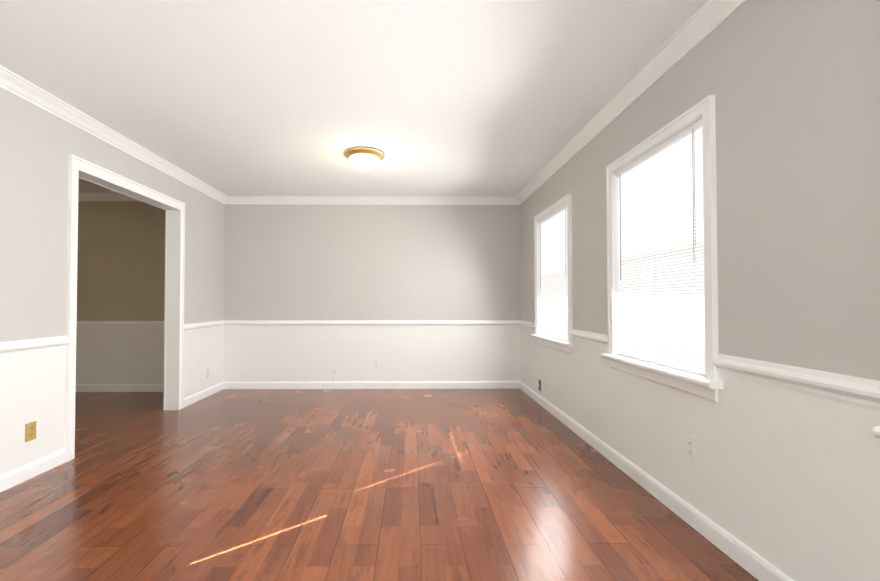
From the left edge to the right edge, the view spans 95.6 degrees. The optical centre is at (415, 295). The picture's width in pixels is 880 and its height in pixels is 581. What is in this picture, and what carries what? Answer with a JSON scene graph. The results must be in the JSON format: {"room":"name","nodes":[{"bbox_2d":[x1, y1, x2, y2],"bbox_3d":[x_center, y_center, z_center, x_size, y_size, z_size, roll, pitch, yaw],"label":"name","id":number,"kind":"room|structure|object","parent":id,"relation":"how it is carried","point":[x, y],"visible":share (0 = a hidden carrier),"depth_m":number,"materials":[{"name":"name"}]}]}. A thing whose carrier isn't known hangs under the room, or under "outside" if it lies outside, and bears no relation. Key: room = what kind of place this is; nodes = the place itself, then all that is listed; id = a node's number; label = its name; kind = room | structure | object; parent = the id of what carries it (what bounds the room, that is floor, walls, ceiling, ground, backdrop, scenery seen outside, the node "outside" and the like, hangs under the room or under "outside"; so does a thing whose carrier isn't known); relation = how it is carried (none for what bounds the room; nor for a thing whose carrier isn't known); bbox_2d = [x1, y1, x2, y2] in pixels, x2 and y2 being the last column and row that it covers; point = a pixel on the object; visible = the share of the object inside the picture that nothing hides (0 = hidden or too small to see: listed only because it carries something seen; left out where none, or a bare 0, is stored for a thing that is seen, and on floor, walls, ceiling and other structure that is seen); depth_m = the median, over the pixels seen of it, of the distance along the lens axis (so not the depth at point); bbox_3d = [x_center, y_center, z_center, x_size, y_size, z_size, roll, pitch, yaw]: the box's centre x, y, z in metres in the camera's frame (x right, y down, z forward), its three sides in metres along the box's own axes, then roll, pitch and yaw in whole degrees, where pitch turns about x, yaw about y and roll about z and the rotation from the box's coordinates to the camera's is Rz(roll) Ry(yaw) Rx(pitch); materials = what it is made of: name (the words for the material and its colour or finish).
{"room":"empty living room","nodes":[
{"label":"empty living room","id":0,"kind":"room"},
{"bbox_2d":[0,87,224,474],"bbox_3d":[-2.478,-0.087,1.733,0.120,2.440,6.700,0,-1,-1],"label":"wall","id":1,"kind":"structure","parent":0,"point":[38,145],"depth_m":2.62,"materials":[{"name":"grey paint"}]},
{"bbox_2d":[25,421,36,441],"bbox_3d":[-2.421,0.856,2.508,0.009,0.114,0.070,0,-1,-1],"label":"outlet","id":2,"kind":"object","parent":1,"relation":"attached to","point":[30,431],"visible":1,"depth_m":2.50,"materials":[{"name":"gold metal"}]},
{"bbox_2d":[0,449,65,491],"bbox_3d":[-2.400,1.067,0.558,0.015,0.092,4.389,0,-1,-1],"label":"baseboard","id":3,"kind":"structure","parent":1,"relation":"attached to","point":[19,475],"depth_m":2.50,"materials":[{"name":"white wood"}]},
{"bbox_2d":[0,336,69,355],"bbox_3d":[-2.393,0.284,0.571,0.028,0.080,4.389,0,-1,-1],"label":"trim","id":4,"kind":"structure","parent":1,"relation":"attached to","point":[30,345],"depth_m":2.51,"materials":[{"name":"white wood"}]},
{"bbox_2d":[0,65,227,203],"bbox_3d":[-2.378,-1.265,1.754,0.080,0.084,6.700,0,-1,-1],"label":"crown molding","id":5,"kind":"structure","parent":1,"relation":"attached to","point":[10,81],"depth_m":2.95,"materials":[{"name":"white wood"}]},
{"bbox_2d":[64,154,184,461],"bbox_3d":[-2.495,0.094,3.460,0.172,2.137,1.386,0,-1,-1],"label":"door frame","id":6,"kind":"structure","parent":1,"relation":"attached to","point":[81,168],"depth_m":3.65,"materials":[{"name":"white wood"}]},
{"bbox_2d":[183,382,223,407],"bbox_3d":[-2.440,1.135,4.578,0.015,0.092,0.889,0,-1,-1],"label":"baseboard","id":7,"kind":"structure","parent":1,"relation":"attached to","point":[191,399],"depth_m":4.54,"materials":[{"name":"white wood"}]},
{"bbox_2d":[184,320,223,331],"bbox_3d":[-2.433,0.351,4.592,0.028,0.080,0.889,0,-1,-1],"label":"trim","id":8,"kind":"structure","parent":1,"relation":"attached to","point":[214,324],"depth_m":4.55,"materials":[{"name":"white wood"}]},
{"bbox_2d":[76,201,165,383],"bbox_3d":[-4.391,-0.032,4.984,3.640,2.440,0.120,0,-1,-1],"label":"wall","id":9,"kind":"structure","parent":0,"point":[121,262],"depth_m":4.93,"materials":[{"name":"beige paint"}]},
{"bbox_2d":[99,366,104,374],"bbox_3d":[-3.870,0.927,4.908,0.070,0.114,0.009,0,-1,-1],"label":"outlet","id":10,"kind":"object","parent":9,"relation":"attached to","point":[101,370],"visible":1,"depth_m":4.91,"materials":[{"name":"white plastic"}]},
{"bbox_2d":[78,193,138,200],"bbox_3d":[-4.395,-1.212,4.904,3.450,0.084,0.080,0,-1,-1],"label":"crown molding","id":11,"kind":"structure","parent":9,"relation":"attached to","point":[81,196],"depth_m":4.91,"materials":[{"name":"white wood"}]},
{"bbox_2d":[76,384,163,391],"bbox_3d":[-4.375,1.141,4.897,3.610,0.092,0.015,0,-1,-1],"label":"baseboard","id":12,"kind":"structure","parent":9,"relation":"attached to","point":[79,387],"depth_m":4.90,"materials":[{"name":"white wood"}]},
{"bbox_2d":[76,321,163,327],"bbox_3d":[-4.375,0.357,4.903,3.610,0.080,0.028,0,-1,-1],"label":"trim","id":13,"kind":"structure","parent":9,"relation":"attached to","point":[79,324],"depth_m":4.91,"materials":[{"name":"white wood"}]},
{"bbox_2d":[0,0,706,196],"bbox_3d":[-2.403,-1.337,1.755,7.790,0.060,6.940,0,-1,-1],"label":"ceiling","id":14,"kind":"structure","parent":0,"point":[469,98],"depth_m":2.38,"materials":[{"name":"white paint"}]},
{"bbox_2d":[344,147,383,171],"bbox_3d":[-0.467,-1.194,3.602,0.360,0.163,0.360,0,-1,-1],"label":"ceiling light fixture","id":15,"kind":"object","parent":14,"relation":"attached to","point":[364,159],"visible":1,"depth_m":3.50,"materials":[{"name":"white glass"}]},
{"bbox_2d":[223,204,519,381],"bbox_3d":[-0.557,-0.029,5.162,4.030,2.440,0.120,0,-1,-1],"label":"wall","id":16,"kind":"structure","parent":0,"point":[358,262],"depth_m":5.10,"materials":[{"name":"grey paint"}]},
{"bbox_2d":[332,367,337,375],"bbox_3d":[-1.032,0.969,5.072,0.070,0.114,0.016,0,-1,-1],"label":"outlet","id":17,"kind":"object","parent":16,"relation":"attached to","point":[335,369],"visible":1,"depth_m":5.07,"materials":[{"name":"white plastic"}]},
{"bbox_2d":[224,320,515,326],"bbox_3d":[-0.557,0.360,5.081,3.790,0.080,0.028,0,-1,-1],"label":"trim","id":18,"kind":"structure","parent":16,"relation":"attached to","point":[227,323],"depth_m":5.08,"materials":[{"name":"white wood"}]},
{"bbox_2d":[228,196,515,204],"bbox_3d":[-0.541,-1.209,5.082,3.600,0.084,0.080,0,-1,-1],"label":"crown molding","id":19,"kind":"structure","parent":16,"relation":"attached to","point":[328,200],"depth_m":5.08,"materials":[{"name":"white wood"}]},
{"bbox_2d":[224,381,519,388],"bbox_3d":[-0.567,1.144,5.074,3.770,0.092,0.015,0,-1,-1],"label":"baseboard","id":20,"kind":"structure","parent":16,"relation":"attached to","point":[317,384],"depth_m":5.07,"materials":[{"name":"white wood"}]},
{"bbox_2d":[373,359,378,367],"bbox_3d":[-0.512,0.870,5.082,0.070,0.114,0.009,0,-1,-1],"label":"outlet","id":21,"kind":"object","parent":16,"relation":"attached to","point":[375,363],"visible":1,"depth_m":5.08,"materials":[{"name":"white plastic"}]},
{"bbox_2d":[0,389,758,580],"bbox_3d":[-2.403,1.163,1.713,7.790,0.060,6.940,0,-1,-1],"label":"floor","id":22,"kind":"structure","parent":0,"point":[373,485],"depth_m":2.23,"materials":[{"name":"laminate"}]},
{"bbox_2d":[520,0,879,580],"bbox_3d":[1.431,-0.086,1.772,0.120,2.440,6.700,0,-1,-1],"label":"wall","id":23,"kind":"structure","parent":0,"point":[785,480],"depth_m":1.54,"materials":[{"name":"grey paint"}]},
{"bbox_2d":[516,320,534,329],"bbox_3d":[1.328,0.354,4.749,0.028,0.080,0.650,0,-1,-1],"label":"trim","id":24,"kind":"structure","parent":23,"relation":"attached to","point":[519,323],"depth_m":4.81,"materials":[{"name":"white wood"}]},
{"bbox_2d":[531,193,573,354],"bbox_3d":[1.378,-0.181,3.943,0.184,1.402,1.030,0,-1,-1],"label":"window","id":25,"kind":"structure","parent":23,"relation":"in","point":[559,344],"depth_m":3.85,"materials":[{"name":"white wood"}]},
{"bbox_2d":[539,204,567,340],"bbox_3d":[1.365,-0.200,3.943,0.042,1.235,0.851,0,-1,-1],"label":"window blind","id":26,"kind":"object","parent":25,"relation":"attached to","point":[554,293],"visible":0.73,"depth_m":3.94,"materials":[{"name":"white plastic"}]},
{"bbox_2d":[570,329,607,345],"bbox_3d":[1.344,0.326,3.109,0.028,0.080,0.670,0,-1,-1],"label":"trim","id":27,"kind":"structure","parent":23,"relation":"attached to","point":[596,338],"depth_m":3.07,"materials":[{"name":"white wood"}]},
{"bbox_2d":[512,0,746,204],"bbox_3d":[1.332,-1.264,1.791,0.080,0.084,6.700,0,-1,-1],"label":"crown molding","id":28,"kind":"structure","parent":23,"relation":"attached to","point":[707,18],"depth_m":2.29,"materials":[{"name":"white wood"}]},
{"bbox_2d":[520,381,793,580],"bbox_3d":[1.365,1.088,1.751,0.015,0.092,6.700,0,-1,-1],"label":"baseboard","id":29,"kind":"structure","parent":23,"relation":"attached to","point":[750,561],"depth_m":2.04,"materials":[{"name":"white wood"}]},
{"bbox_2d":[601,95,722,401],"bbox_3d":[1.394,-0.208,2.299,0.184,1.402,1.020,0,-1,-1],"label":"window","id":30,"kind":"structure","parent":23,"relation":"in","point":[709,384],"depth_m":2.00,"materials":[{"name":"white wood"}]},
{"bbox_2d":[615,118,704,375],"bbox_3d":[1.381,-0.228,2.299,0.042,1.235,0.841,0,-1,-1],"label":"window blind","id":31,"kind":"object","parent":30,"relation":"attached to","point":[661,310],"visible":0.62,"depth_m":2.22,"materials":[{"name":"white plastic"}]},
{"bbox_2d":[686,434,696,461],"bbox_3d":[1.365,0.757,1.977,0.009,0.114,0.070,0,-1,-1],"label":"outlet","id":32,"kind":"object","parent":23,"relation":"attached to","point":[691,447],"visible":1,"depth_m":1.97,"materials":[{"name":"white plastic"}]},
{"bbox_2d":[713,354,879,407],"bbox_3d":[1.360,0.299,1.464,0.028,0.080,0.680,0,-1,-1],"label":"trim","id":33,"kind":"structure","parent":23,"relation":"attached to","point":[863,391],"depth_m":1.39,"materials":[{"name":"white wood"}]},
{"bbox_2d":[872,426,879,437],"bbox_3d":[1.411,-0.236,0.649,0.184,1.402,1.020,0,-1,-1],"label":"knob","id":34,"kind":"object","parent":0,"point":[876,431],"depth_m":1.14,"materials":[{"name":"white"}]}
]}

